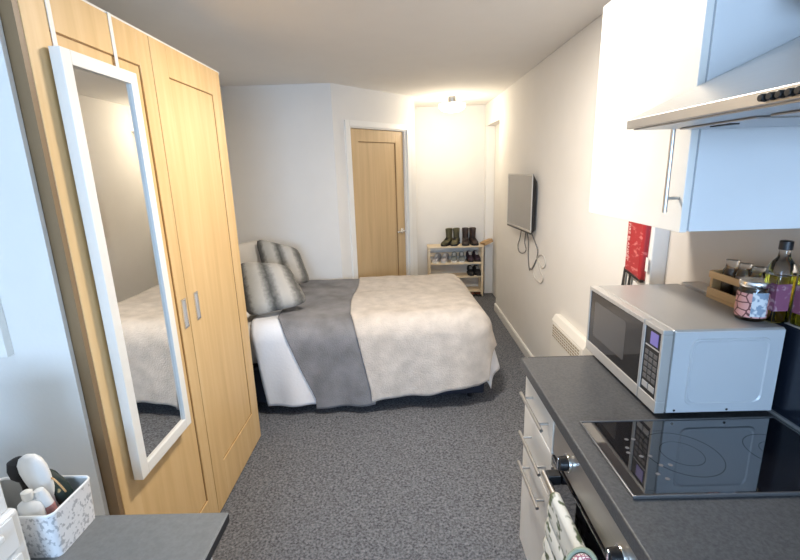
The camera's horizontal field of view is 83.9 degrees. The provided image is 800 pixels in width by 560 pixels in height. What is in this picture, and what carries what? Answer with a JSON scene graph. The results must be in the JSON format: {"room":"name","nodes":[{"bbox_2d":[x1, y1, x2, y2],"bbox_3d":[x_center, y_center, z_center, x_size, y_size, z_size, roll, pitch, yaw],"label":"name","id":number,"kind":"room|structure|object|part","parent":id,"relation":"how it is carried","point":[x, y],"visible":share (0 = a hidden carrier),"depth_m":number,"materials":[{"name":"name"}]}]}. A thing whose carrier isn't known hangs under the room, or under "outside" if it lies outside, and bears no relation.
{"room":"studio apartment","nodes":[
{"label":"studio apartment","id":0,"kind":"room"},
{"bbox_2d":[19,482,28,490],"bbox_3d":[-0.934,0.564,1.125,0.026,0.141,0.019,-2,14,1],"label":"hairbrush","id":1,"kind":"object","parent":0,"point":[22,484],"depth_m":1.11,"materials":[{"name":"plastic"}]},
{"bbox_2d":[0,19,108,514],"bbox_3d":[-1.231,0.168,1.277,0.563,2.353,0.015,-2,14,1],"label":"wall","id":2,"kind":"structure","parent":0,"point":[43,412],"depth_m":1.27,"materials":[{"name":"paint"}]},
{"bbox_2d":[0,300,13,356],"bbox_3d":[-1.260,0.030,1.223,0.294,0.392,0.024,-2,14,1],"label":"picture frame","id":3,"kind":"object","parent":2,"relation":"attached to","point":[6,349],"visible":1,"depth_m":1.25,"materials":[{"name":"white paint"}]},
{"bbox_2d":[220,86,238,243],"bbox_3d":[-1.564,0.295,0.802,0.100,2.353,7.405,-2,14,1],"label":"wall","id":4,"kind":"structure","parent":0,"point":[220,86],"depth_m":3.96,"materials":[{"name":"paint"}]},
{"bbox_2d":[221,83,341,279],"bbox_3d":[-1.032,-0.544,4.149,0.939,2.353,0.100,-2,14,1],"label":"wall","id":5,"kind":"structure","parent":0,"point":[280,138],"depth_m":3.99,"materials":[{"name":"paint"}]},
{"bbox_2d":[86,0,610,106],"bbox_3d":[-0.158,-1.093,1.173,2.980,0.080,9.000,-2,14,1],"label":"ceiling","id":6,"kind":"structure","parent":0,"point":[427,51],"depth_m":2.55,"materials":[{"name":"paint"}]},
{"bbox_2d":[439,96,464,112],"bbox_3d":[0.553,-1.869,4.739,0.282,0.158,0.282,-2,14,1],"label":"ceiling lamp","id":7,"kind":"object","parent":6,"relation":"attached to","point":[452,106],"visible":1,"depth_m":4.67,"materials":[{"name":"metal"}]},
{"bbox_3d":[0.554,-1.832,4.748,0.282,0.082,0.282,-2,14,1],"label":"lamp shade","id":8,"kind":"part","parent":7,"relation":"part of","materials":[{"name":"white glass"}]},
{"bbox_2d":[212,292,526,559],"bbox_3d":[-0.086,1.268,1.754,2.980,0.080,9.000,-2,14,1],"label":"floor","id":9,"kind":"structure","parent":0,"point":[433,477],"depth_m":2.39,"materials":[{"name":"carpet"}]},
{"bbox_2d":[30,513,229,559],"bbox_3d":[-0.954,1.157,0.597,1.015,0.740,1.400,-2,14,1],"label":"desk","id":10,"kind":"object","parent":9,"relation":"on","point":[185,536],"visible":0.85,"depth_m":1.11,"materials":[{"name":"laminate"}]},
{"bbox_2d":[0,508,29,559],"bbox_3d":[-0.972,0.621,0.835,0.324,0.188,0.318,-2,14,1],"label":"drawer unit","id":11,"kind":"object","parent":10,"relation":"on","point":[13,546],"visible":1,"depth_m":0.94,"materials":[{"name":"plastic"}]},
{"bbox_3d":[-0.816,0.538,0.887,0.008,0.015,0.060,-2,14,1],"label":"drawer pull","id":12,"kind":"part","parent":11,"relation":"part of","materials":[{"name":"white plastic"}]},
{"bbox_2d":[0,484,6,514],"bbox_3d":[-0.936,0.421,0.831,0.188,0.200,0.206,-2,14,1],"label":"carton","id":13,"kind":"object","parent":11,"relation":"on","point":[3,507],"visible":1,"depth_m":0.94,"materials":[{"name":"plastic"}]},
{"bbox_3d":[-0.822,0.571,0.819,0.006,0.075,0.273,-2,14,1],"label":"drawer","id":14,"kind":"part","parent":11,"relation":"part of","materials":[{"name":"white plastic"}]},
{"bbox_3d":[-0.820,0.658,0.841,0.006,0.075,0.273,-2,14,1],"label":"drawer","id":15,"kind":"part","parent":11,"relation":"part of","materials":[{"name":"white plastic"}]},
{"bbox_2d":[0,475,94,557],"bbox_3d":[-0.922,0.587,1.107,0.245,0.120,0.145,-2,14,1],"label":"storage basket","id":16,"kind":"object","parent":10,"relation":"on","point":[51,535],"visible":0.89,"depth_m":1.08,"materials":[{"name":"white plastic"}]},
{"bbox_2d":[6,456,28,490],"bbox_3d":[-0.936,0.534,1.118,0.056,0.200,0.048,-2,14,1],"label":"brush","id":17,"kind":"object","parent":16,"relation":"in","point":[11,466],"visible":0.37,"depth_m":1.08,"materials":[{"name":"black plastic"}]},
{"bbox_2d":[17,489,46,515],"bbox_3d":[-0.872,0.570,1.063,0.059,0.156,0.045,-2,14,1],"label":"shampoo bottle","id":18,"kind":"object","parent":16,"relation":"in","point":[29,506],"visible":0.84,"depth_m":1.04,"materials":[{"name":"white plastic"}]},
{"bbox_2d":[17,454,59,506],"bbox_3d":[-0.885,0.522,1.100,0.078,0.211,0.040,-2,14,1],"label":"hairbrush","id":19,"kind":"object","parent":16,"relation":"in","point":[33,469],"visible":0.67,"depth_m":1.07,"materials":[{"name":"white plastic"}]},
{"bbox_2d":[33,487,57,514],"bbox_3d":[-0.852,0.551,1.078,0.040,0.114,0.033,-2,14,1],"label":"tube","id":20,"kind":"object","parent":16,"relation":"in","point":[41,494],"visible":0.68,"depth_m":1.06,"materials":[{"name":"white plastic"}]},
{"bbox_2d":[45,501,57,514],"bbox_3d":[-0.851,0.573,1.084,0.039,0.070,0.032,-2,14,1],"label":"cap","id":21,"kind":"object","parent":20,"relation":"attached to","point":[50,506],"depth_m":1.07,"materials":[{"name":"plastic"}]},
{"bbox_2d":[50,469,73,504],"bbox_3d":[-0.857,0.535,1.125,0.071,0.135,0.045,-2,14,1],"label":"pouch","id":22,"kind":"object","parent":16,"relation":"in","point":[63,489],"visible":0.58,"depth_m":1.11,"materials":[{"name":"green fabric"}]},
{"bbox_3d":[-0.846,0.507,1.100,0.029,0.048,0.011,-4,14,-11],"label":"gold cord","id":23,"kind":"part","parent":22,"relation":"part of","materials":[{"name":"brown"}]},
{"bbox_2d":[0,0,260,514],"bbox_3d":[-1.203,0.121,1.937,0.596,2.127,1.283,-2,14,1],"label":"wardrobe","id":24,"kind":"object","parent":9,"relation":"on","point":[180,96],"visible":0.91,"depth_m":1.78,"materials":[{"name":"brown wood"}]},
{"bbox_3d":[-0.925,0.264,1.320,0.025,2.127,0.018,-2,14,1],"label":"panel","id":25,"kind":"part","parent":24,"relation":"part of","materials":[{"name":"brown wood"}]},
{"bbox_2d":[44,0,190,479],"bbox_3d":[-0.911,-0.101,1.486,0.058,1.505,0.353,-2,14,1],"label":"mirror","id":26,"kind":"object","parent":24,"relation":"hanging from","point":[100,103],"visible":0.98,"depth_m":1.45,"materials":[{"name":"white paint"}]},
{"bbox_2d":[73,66,182,459],"bbox_3d":[-0.898,-0.016,1.506,0.017,1.252,0.275,-2,14,1],"label":"mirror glass","id":27,"kind":"object","parent":26,"relation":"attached to","point":[106,101],"depth_m":1.49,"materials":[{"name":"silver metal"}]},
{"bbox_3d":[-0.924,0.172,1.621,0.014,1.843,0.428,-2,14,1],"label":"door panel","id":28,"kind":"part","parent":24,"relation":"part of","materials":[{"name":"brown wood"}]},
{"bbox_2d":[82,0,218,74],"bbox_3d":[-1.248,-0.929,1.715,0.570,0.012,1.353,-2,14,1],"label":"trim","id":29,"kind":"structure","parent":24,"relation":"on","point":[87,2],"depth_m":1.69,"materials":[{"name":"beige wood"}]},
{"bbox_3d":[-0.907,0.141,1.880,0.004,0.127,0.038,-2,14,1],"label":"recessed pull","id":30,"kind":"part","parent":24,"relation":"part of","materials":[{"name":"silver metal"}]},
{"bbox_3d":[-0.907,0.114,1.991,0.004,0.127,0.038,-2,14,1],"label":"recessed pull","id":31,"kind":"part","parent":24,"relation":"part of","materials":[{"name":"silver metal"}]},
{"bbox_3d":[-0.921,0.034,2.236,0.024,2.113,0.658,-2,14,1],"label":"door","id":32,"kind":"part","parent":24,"relation":"part of","materials":[{"name":"brown wood"}]},
{"bbox_3d":[-0.923,-0.012,2.233,0.014,1.778,0.434,-2,14,1],"label":"door panel","id":33,"kind":"part","parent":24,"relation":"part of","materials":[{"name":"brown wood"}]},
{"bbox_2d":[247,315,483,402],"bbox_3d":[-0.418,0.302,3.569,1.990,0.950,1.185,-2,14,-2],"label":"double bed","id":34,"kind":"object","parent":9,"relation":"on","point":[260,394],"visible":0.03,"depth_m":3.09,"materials":[{"name":"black fabric"}]},
{"bbox_2d":[238,239,266,263],"bbox_3d":[-1.233,-0.147,3.828,0.168,0.377,0.395,7,16,32],"label":"pillow","id":35,"kind":"object","parent":34,"relation":"on","point":[248,251],"visible":0.26,"depth_m":3.72,"materials":[{"name":"fabric"}]},
{"bbox_3d":[-0.388,0.304,3.575,1.930,0.278,1.153,-2,14,-2],"label":"mattress","id":36,"kind":"part","parent":34,"relation":"part of","materials":[{"name":"beige fabric"}]},
{"bbox_2d":[251,309,499,406],"bbox_3d":[-0.172,0.407,3.578,1.758,0.579,1.314,-2,14,1],"label":"duvet","id":37,"kind":"object","parent":34,"relation":"on","point":[284,383],"visible":0.21,"depth_m":2.99,"materials":[{"name":"white fabric"}]},
{"bbox_2d":[241,262,305,314],"bbox_3d":[-0.921,0.044,3.208,0.437,0.328,0.336,-6,14,-16],"label":"striped cushion","id":38,"kind":"object","parent":37,"relation":"on","point":[268,287],"visible":0.98,"depth_m":3.12,"materials":[{"name":"fabric"}]},
{"bbox_2d":[257,240,308,283],"bbox_3d":[-0.976,-0.151,3.714,0.400,0.358,0.242,-5,14,-12],"label":"striped cushion","id":39,"kind":"object","parent":37,"relation":"on","point":[269,252],"visible":0.71,"depth_m":3.67,"materials":[{"name":"fabric"}]},
{"bbox_2d":[278,279,375,408],"bbox_3d":[-0.553,0.432,3.568,0.766,0.616,1.268,-2,14,1],"label":"throw","id":40,"kind":"object","parent":37,"relation":"on","point":[320,333],"visible":0.77,"depth_m":3.01,"materials":[{"name":"grey fabric"}]},
{"bbox_2d":[350,273,496,402],"bbox_3d":[0.162,0.378,3.574,1.048,0.592,1.303,-2,14,1],"label":"throw","id":41,"kind":"object","parent":37,"relation":"on","point":[419,335],"visible":1,"depth_m":3.01,"materials":[{"name":"beige fabric"}]},
{"bbox_2d":[427,243,483,295],"bbox_3d":[0.713,-0.128,5.782,0.708,0.662,0.224,-2,14,1],"label":"shoe rack","id":42,"kind":"object","parent":9,"relation":"on","point":[479,288],"visible":0.5,"depth_m":5.69,"materials":[{"name":"brown wood"}]},
{"bbox_3d":[0.378,-0.086,5.697,0.028,0.640,0.028,-2,14,1],"label":"post","id":43,"kind":"part","parent":42,"relation":"part of","materials":[{"name":"brown wood"}]},
{"bbox_2d":[432,253,440,263],"bbox_3d":[0.474,-0.286,5.746,0.085,0.104,0.235,3,15,20],"label":"sneaker","id":44,"kind":"object","parent":42,"relation":"on","point":[437,258],"visible":0.99,"depth_m":5.70,"materials":[{"name":"grey"}]},
{"bbox_2d":[440,253,448,262],"bbox_3d":[0.579,-0.289,5.745,0.085,0.104,0.235,3,14,17],"label":"sneaker","id":45,"kind":"object","parent":42,"relation":"on","point":[445,258],"visible":1,"depth_m":5.70,"materials":[{"name":"white rubber"}]},
{"bbox_2d":[441,228,452,246],"bbox_3d":[0.601,-0.548,5.686,0.092,0.205,0.255,7,16,31],"label":"boot","id":46,"kind":"object","parent":42,"relation":"on","point":[449,238],"visible":0.91,"depth_m":5.67,"materials":[{"name":"green fabric"}]},
{"bbox_2d":[451,252,456,262],"bbox_3d":[0.699,-0.299,5.747,0.085,0.114,0.224,0,14,9],"label":"trainer","id":47,"kind":"object","parent":42,"relation":"on","point":[454,254],"visible":1,"depth_m":5.69,"materials":[{"name":"grey"}]},
{"bbox_3d":[0.708,-0.340,5.831,0.642,0.050,0.016,-2,14,1],"label":"rail","id":48,"kind":"part","parent":42,"relation":"part of","materials":[{"name":"brown wood"}]},
{"bbox_2d":[450,228,459,245],"bbox_3d":[0.706,-0.551,5.685,0.092,0.205,0.255,3,15,20],"label":"boot","id":49,"kind":"object","parent":42,"relation":"on","point":[455,242],"visible":1,"depth_m":5.68,"materials":[{"name":"rubber"}]},
{"bbox_2d":[427,243,483,248],"bbox_3d":[0.704,-0.440,5.706,0.708,0.021,0.224,-2,14,1],"label":"shelf","id":50,"kind":"object","parent":42,"relation":"attached to","point":[429,246],"depth_m":5.60,"materials":[{"name":"brown wood"}]},
{"bbox_2d":[431,260,480,264],"bbox_3d":[0.710,-0.232,5.752,0.642,0.026,0.203,-2,14,1],"label":"shelf","id":51,"kind":"object","parent":42,"relation":"attached to","point":[449,262],"depth_m":5.65,"materials":[{"name":"brown wood"}]},
{"bbox_2d":[433,273,480,277],"bbox_3d":[0.716,-0.061,5.794,0.642,0.026,0.203,-2,14,1],"label":"shelf","id":52,"kind":"object","parent":42,"relation":"attached to","point":[461,275],"depth_m":5.73,"materials":[{"name":"brown wood"}]},
{"bbox_2d":[458,251,464,261],"bbox_3d":[0.796,-0.301,5.746,0.085,0.114,0.224,0,14,6],"label":"trainer","id":53,"kind":"object","parent":42,"relation":"on","point":[461,253],"visible":1,"depth_m":5.70,"materials":[{"name":"white rubber"}]},
{"bbox_2d":[462,227,468,245],"bbox_3d":[0.836,-0.555,5.684,0.095,0.205,0.245,0,14,6],"label":"boot","id":54,"kind":"object","parent":42,"relation":"on","point":[465,242],"visible":1,"depth_m":5.67,"materials":[{"name":"brown leather"}]},
{"bbox_2d":[466,250,473,261],"bbox_3d":[0.899,-0.309,5.744,0.082,0.124,0.224,-2,14,-2],"label":"shoe","id":55,"kind":"object","parent":42,"relation":"on","point":[469,257],"visible":1,"depth_m":5.70,"materials":[{"name":"leather"}]},
{"bbox_2d":[467,265,474,275],"bbox_3d":[0.914,-0.129,5.778,0.085,0.109,0.224,-2,14,1],"label":"shoe","id":56,"kind":"object","parent":42,"relation":"on","point":[470,271],"visible":1,"depth_m":5.73,"materials":[{"name":"leather"}]},
{"bbox_2d":[469,227,478,245],"bbox_3d":[0.939,-0.558,5.683,0.095,0.205,0.245,-3,14,-5],"label":"boot","id":57,"kind":"object","parent":42,"relation":"on","point":[473,241],"visible":1,"depth_m":5.68,"materials":[{"name":"black leather"}]},
{"bbox_2d":[467,286,480,291],"bbox_3d":[0.721,0.125,5.840,0.642,0.026,0.203,-2,14,1],"label":"shelf","id":58,"kind":"object","parent":42,"relation":"attached to","point":[472,288],"depth_m":5.82,"materials":[{"name":"brown wood"}]},
{"bbox_2d":[472,250,480,261],"bbox_3d":[0.984,-0.312,5.743,0.082,0.124,0.224,-3,14,-5],"label":"shoe","id":59,"kind":"object","parent":42,"relation":"on","point":[475,254],"visible":0.88,"depth_m":5.69,"materials":[{"name":"black leather"}]},
{"bbox_2d":[473,265,480,275],"bbox_3d":[0.999,-0.131,5.777,0.085,0.109,0.224,-3,14,-5],"label":"shoe","id":60,"kind":"object","parent":42,"relation":"on","point":[477,271],"visible":0.88,"depth_m":5.73,"materials":[{"name":"leather"}]},
{"bbox_3d":[1.050,-0.151,5.876,0.028,0.640,0.028,-2,14,1],"label":"post","id":61,"kind":"part","parent":42,"relation":"part of","materials":[{"name":"brown wood"}]},
{"bbox_3d":[1.049,-0.105,5.690,0.028,0.640,0.028,-2,14,1],"label":"post","id":62,"kind":"part","parent":42,"relation":"part of","materials":[{"name":"brown wood"}]},
{"bbox_2d":[480,238,492,245],"bbox_3d":[1.102,-0.484,5.675,0.129,0.096,0.129,-6,14,-18],"label":"box","id":63,"kind":"object","parent":42,"relation":"on","point":[489,240],"visible":0.89,"depth_m":5.63,"materials":[{"name":"beige wood"}]},
{"bbox_2d":[517,376,554,559],"bbox_3d":[0.759,0.784,1.627,0.620,0.870,0.320,-2,14,1],"label":"drawer unit","id":64,"kind":"object","parent":9,"relation":"on","point":[538,438],"visible":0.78,"depth_m":1.59,"materials":[{"name":"white laminate"}]},
{"bbox_3d":[0.466,0.724,1.587,0.040,0.012,0.245,-2,14,1],"label":"bar handle","id":65,"kind":"part","parent":64,"relation":"part of","materials":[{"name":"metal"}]},
{"bbox_3d":[0.463,0.600,1.556,0.040,0.012,0.245,-2,14,1],"label":"bar handle","id":66,"kind":"part","parent":64,"relation":"part of","materials":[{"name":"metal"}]},
{"bbox_3d":[0.458,0.444,1.518,0.040,0.012,0.245,-2,14,1],"label":"bar handle","id":67,"kind":"part","parent":64,"relation":"part of","materials":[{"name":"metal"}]},
{"bbox_3d":[0.501,0.891,1.655,0.018,0.454,0.316,-2,14,1],"label":"drawer","id":68,"kind":"part","parent":64,"relation":"part of","materials":[{"name":"white laminate"}]},
{"bbox_3d":[0.492,0.592,1.581,0.018,0.155,0.316,-2,14,1],"label":"drawer","id":69,"kind":"part","parent":64,"relation":"part of","materials":[{"name":"white paint"}]},
{"bbox_3d":[0.487,0.453,1.547,0.018,0.124,0.316,-2,14,1],"label":"drawer","id":70,"kind":"part","parent":64,"relation":"part of","materials":[{"name":"white paint"}]},
{"bbox_2d":[541,424,637,559],"bbox_3d":[0.747,0.896,1.179,0.620,0.868,0.596,-2,14,1],"label":"oven","id":71,"kind":"object","parent":9,"relation":"on","point":[597,529],"visible":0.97,"depth_m":1.16,"materials":[{"name":"metal"}]},
{"bbox_3d":[0.461,0.518,1.258,0.034,0.052,0.052,-2,14,1],"label":"control knob","id":72,"kind":"part","parent":71,"relation":"part of","materials":[{"name":"black plastic"}]},
{"bbox_2d":[541,492,597,559],"bbox_3d":[0.425,0.817,1.174,0.079,0.453,0.323,-1,14,2],"label":"glove","id":73,"kind":"object","parent":71,"relation":"hanging from","point":[562,540],"visible":1,"depth_m":1.17,"materials":[{"name":"white fabric"}]},
{"bbox_3d":[0.460,0.593,0.953,0.034,0.052,0.052,-2,14,1],"label":"control knob","id":74,"kind":"part","parent":71,"relation":"part of","materials":[{"name":"black plastic"}]},
{"bbox_2d":[521,355,799,559],"bbox_3d":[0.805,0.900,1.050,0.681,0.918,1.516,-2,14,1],"label":"countertop","id":75,"kind":"structure","parent":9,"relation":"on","point":[573,390],"depth_m":0.94,"materials":[{"name":"grey laminate"}]},
{"bbox_2d":[586,284,785,412],"bbox_3d":[0.871,0.201,1.446,0.325,0.261,0.487,-2,14,1],"label":"microwave","id":76,"kind":"object","parent":75,"relation":"on","point":[675,347],"visible":1,"depth_m":1.24,"materials":[{"name":"silver metal"}]},
{"bbox_3d":[0.722,0.176,1.492,0.022,0.196,0.364,-2,14,1],"label":"door glass","id":77,"kind":"part","parent":76,"relation":"part of","materials":[{"name":"black glass"}]},
{"bbox_3d":[0.722,0.186,1.497,0.027,0.246,0.382,-2,14,1],"label":"door","id":78,"kind":"part","parent":76,"relation":"part of","materials":[{"name":"silver metal"}]},
{"bbox_3d":[0.719,0.232,1.263,0.017,0.196,0.079,-2,14,1],"label":"panel","id":79,"kind":"part","parent":76,"relation":"part of","materials":[{"name":"black plastic"}]},
{"bbox_3d":[0.721,0.243,1.263,0.027,0.246,0.094,-2,14,1],"label":"control panel","id":80,"kind":"part","parent":76,"relation":"part of","materials":[{"name":"silver metal"}]},
{"bbox_3d":[0.883,0.251,1.212,0.291,0.237,0.007,-2,14,1],"label":"panel","id":81,"kind":"part","parent":76,"relation":"part of","materials":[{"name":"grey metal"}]},
{"bbox_2d":[734,277,771,321],"bbox_3d":[0.987,0.054,1.247,0.075,0.112,0.075,-2,14,1],"label":"jar","id":82,"kind":"object","parent":76,"relation":"on","point":[753,294],"visible":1,"depth_m":1.22,"materials":[{"name":"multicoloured glass"}]},
{"bbox_3d":[0.986,0.007,1.236,0.073,0.016,0.073,-2,14,1],"label":"screw lid","id":83,"kind":"part","parent":82,"relation":"part of","materials":[{"name":"silver metal"}]},
{"bbox_2d":[764,240,797,322],"bbox_3d":[1.035,0.003,1.214,0.053,0.224,0.053,-2,14,1],"label":"oil bottle","id":84,"kind":"object","parent":76,"relation":"on","point":[782,271],"visible":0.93,"depth_m":1.20,"materials":[{"name":"clear glass"}]},
{"bbox_2d":[580,416,799,498],"bbox_3d":[0.765,0.422,1.091,0.536,0.008,0.295,-2,14,1],"label":"cooktop","id":85,"kind":"object","parent":75,"relation":"in","point":[723,456],"visible":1,"depth_m":1.08,"materials":[{"name":"black glass"}]},
{"bbox_2d":[330,83,417,278],"bbox_3d":[-0.228,-0.670,4.561,0.100,2.353,1.168,10,18,39],"label":"wall","id":86,"kind":"structure","parent":0,"point":[348,102],"depth_m":4.18,"materials":[{"name":"paint"}]},
{"bbox_2d":[344,119,413,278],"bbox_3d":[-0.197,-0.531,4.596,0.140,2.065,0.935,10,18,39],"label":"door","id":87,"kind":"structure","parent":86,"relation":"in","point":[378,155],"depth_m":4.53,"materials":[{"name":"brown wood"}]},
{"bbox_2d":[414,105,484,284],"bbox_3d":[0.785,-1.000,5.776,1.198,2.353,0.100,-2,14,1],"label":"wall","id":88,"kind":"structure","parent":0,"point":[449,147],"depth_m":5.65,"materials":[{"name":"paint"}]},
{"bbox_2d":[492,124,499,296],"bbox_3d":[1.229,-0.900,5.312,0.095,2.353,0.845,-2,14,1],"label":"wall","id":89,"kind":"structure","parent":0,"point":[497,127],"depth_m":5.51,"materials":[{"name":"paint"}]},
{"bbox_2d":[485,14,669,356],"bbox_3d":[1.171,-0.528,3.807,0.200,2.353,3.945,-2,14,1],"label":"wall","id":90,"kind":"structure","parent":0,"point":[548,115],"depth_m":3.01,"materials":[{"name":"paint"}]},
{"bbox_2d":[483,126,494,292],"bbox_3d":[1.134,-0.860,5.695,0.104,2.099,0.119,-2,14,1],"label":"trim","id":91,"kind":"structure","parent":90,"relation":"attached to","point":[489,166],"depth_m":5.62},
{"bbox_2d":[494,303,533,357],"bbox_3d":[1.095,0.675,3.671,0.016,0.085,3.095,-2,14,1],"label":"baseboard","id":92,"kind":"structure","parent":90,"relation":"attached to","point":[511,330],"depth_m":4.28,"materials":[{"name":"white wood"}]},
{"bbox_2d":[507,174,536,234],"bbox_3d":[1.029,-0.652,3.720,0.080,0.460,0.641,-2,14,-2],"label":"television","id":93,"kind":"object","parent":90,"relation":"attached to","point":[521,206],"visible":1,"depth_m":3.63,"materials":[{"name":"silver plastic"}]},
{"bbox_3d":[1.000,-0.434,3.772,0.006,0.013,0.641,-2,14,-2],"label":"trim","id":94,"kind":"part","parent":93,"relation":"part of","materials":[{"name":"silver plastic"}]},
{"bbox_2d":[518,231,526,253],"bbox_3d":[1.058,-0.355,3.896,0.039,0.265,0.310,-2,14,1],"label":"cable","id":95,"kind":"object","parent":93,"relation":"hanging from","point":[521,231],"visible":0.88,"depth_m":3.87,"materials":[{"name":"grey plastic"}]},
{"bbox_2d":[527,233,530,270],"bbox_3d":[1.058,-0.255,3.683,0.040,0.355,0.088,-2,14,1],"label":"cable","id":96,"kind":"object","parent":93,"relation":"hanging from","point":[527,233],"visible":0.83,"depth_m":3.71,"materials":[{"name":"grey plastic"}]},
{"bbox_2d":[531,234,537,269],"bbox_3d":[1.058,-0.228,3.543,0.039,0.342,0.166,-2,14,1],"label":"cable","id":97,"kind":"object","parent":93,"relation":"hanging from","point":[531,234],"visible":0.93,"depth_m":3.49,"materials":[{"name":"grey plastic"}]},
{"bbox_2d":[531,254,545,283],"bbox_3d":[1.075,-0.098,3.462,0.008,0.234,0.347,-2,14,1],"label":"cable","id":98,"kind":"object","parent":90,"relation":"attached to","point":[538,262],"visible":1,"depth_m":3.42,"materials":[{"name":"white plastic"}]},
{"bbox_2d":[550,314,591,355],"bbox_3d":[1.060,0.522,2.812,0.059,0.475,0.540,-2,14,1],"label":"wall heater","id":99,"kind":"object","parent":90,"relation":"attached to","point":[566,340],"visible":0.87,"depth_m":2.79,"materials":[{"name":"white metal"}]},
{"bbox_2d":[552,322,580,355],"bbox_3d":[1.029,0.390,2.780,0.005,0.100,0.480,-2,14,1],"label":"grille","id":100,"kind":"object","parent":99,"relation":"attached to","point":[560,336],"depth_m":2.78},
{"bbox_2d":[621,221,650,284],"bbox_3d":[1.050,-0.116,1.986,0.027,0.369,0.205,-2,14,1],"label":"ironing board","id":101,"kind":"object","parent":90,"relation":"attached to","point":[638,237],"visible":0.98,"depth_m":1.95,"materials":[{"name":"red fabric"}]},
{"bbox_2d":[664,228,799,314],"bbox_3d":[1.195,0.521,-0.466,0.150,2.353,4.855,-2,14,1],"label":"wall","id":102,"kind":"structure","parent":0,"point":[691,256],"depth_m":1.58,"materials":[{"name":"paint"}]},
{"bbox_2d":[589,0,799,232],"bbox_3d":[0.897,-0.549,1.371,0.422,0.720,0.587,-2,14,1],"label":"upper cabinet","id":103,"kind":"object","parent":102,"relation":"attached to","point":[653,52],"visible":0.75,"depth_m":1.16,"materials":[{"name":"white laminate"}]},
{"bbox_3d":[0.736,-0.544,1.373,0.019,0.720,0.585,-2,14,1],"label":"cabinet door","id":104,"kind":"part","parent":103,"relation":"part of","materials":[{"name":"white paint"}]},
{"bbox_3d":[0.711,-0.307,1.149,0.040,0.264,0.012,-2,14,1],"label":"bar handle","id":105,"kind":"part","parent":103,"relation":"part of","materials":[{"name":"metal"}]},
{"bbox_2d":[627,37,799,129],"bbox_3d":[0.817,-0.623,0.721,0.565,0.674,0.600,-2,14,1],"label":"hood","id":106,"kind":"object","parent":102,"relation":"attached to","point":[763,91],"visible":1,"depth_m":0.84,"materials":[{"name":"metal"}]},
{"bbox_3d":[0.832,-0.304,0.800,0.532,0.003,0.576,-2,14,1],"label":"underside plate","id":107,"kind":"part","parent":106,"relation":"part of","materials":[{"name":"silver metal"}]},
{"bbox_2d":[681,281,799,328],"bbox_3d":[1.092,0.319,0.937,0.073,0.260,1.575,-2,14,1],"label":"wall ledge","id":108,"kind":"object","parent":102,"relation":"attached to","point":[701,287],"visible":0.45,"depth_m":1.61,"materials":[{"name":"paint"}]},
{"bbox_2d":[706,269,739,307],"bbox_3d":[1.056,0.031,1.376,0.090,0.091,0.180,-2,14,1],"label":"crate","id":109,"kind":"object","parent":108,"relation":"on","point":[713,290],"visible":0.32,"depth_m":1.41,"materials":[{"name":"brown wood"}]},
{"bbox_3d":[1.057,0.070,1.386,0.090,0.009,0.180,-2,14,1],"label":"board","id":110,"kind":"part","parent":109,"relation":"part of","materials":[{"name":"brown wood"}]},
{"bbox_2d":[720,259,740,293],"bbox_3d":[1.056,-0.006,1.422,0.047,0.120,0.047,-2,14,1],"label":"spice jar","id":111,"kind":"object","parent":109,"relation":"in","point":[731,267],"visible":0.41,"depth_m":1.41,"materials":[{"name":"clear glass"}]},
{"bbox_2d":[731,262,752,295],"bbox_3d":[1.055,0.007,1.371,0.047,0.120,0.047,-2,14,1],"label":"spice jar","id":112,"kind":"object","parent":109,"relation":"in","point":[744,268],"visible":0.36,"depth_m":1.35,"materials":[{"name":"clear glass"}]},
{"bbox_2d":[749,266,765,277],"bbox_3d":[1.055,0.020,1.319,0.047,0.120,0.047,-2,14,1],"label":"spice jar","id":113,"kind":"object","parent":109,"relation":"in","point":[757,271],"visible":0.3,"depth_m":1.30,"materials":[{"name":"clear glass"}]},
{"bbox_2d":[790,272,799,326],"bbox_3d":[1.079,0.015,1.161,0.053,0.224,0.053,-3,14,-5],"label":"oil bottle","id":114,"kind":"object","parent":108,"relation":"on","point":[795,315],"visible":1,"depth_m":1.18,"materials":[{"name":"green glass"}]},
{"bbox_2d":[771,323,799,426],"bbox_3d":[1.051,0.345,0.822,0.007,0.252,1.200,-2,14,1],"label":"backsplash","id":115,"kind":"structure","parent":102,"relation":"attached to","point":[786,399],"depth_m":1.20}
]}

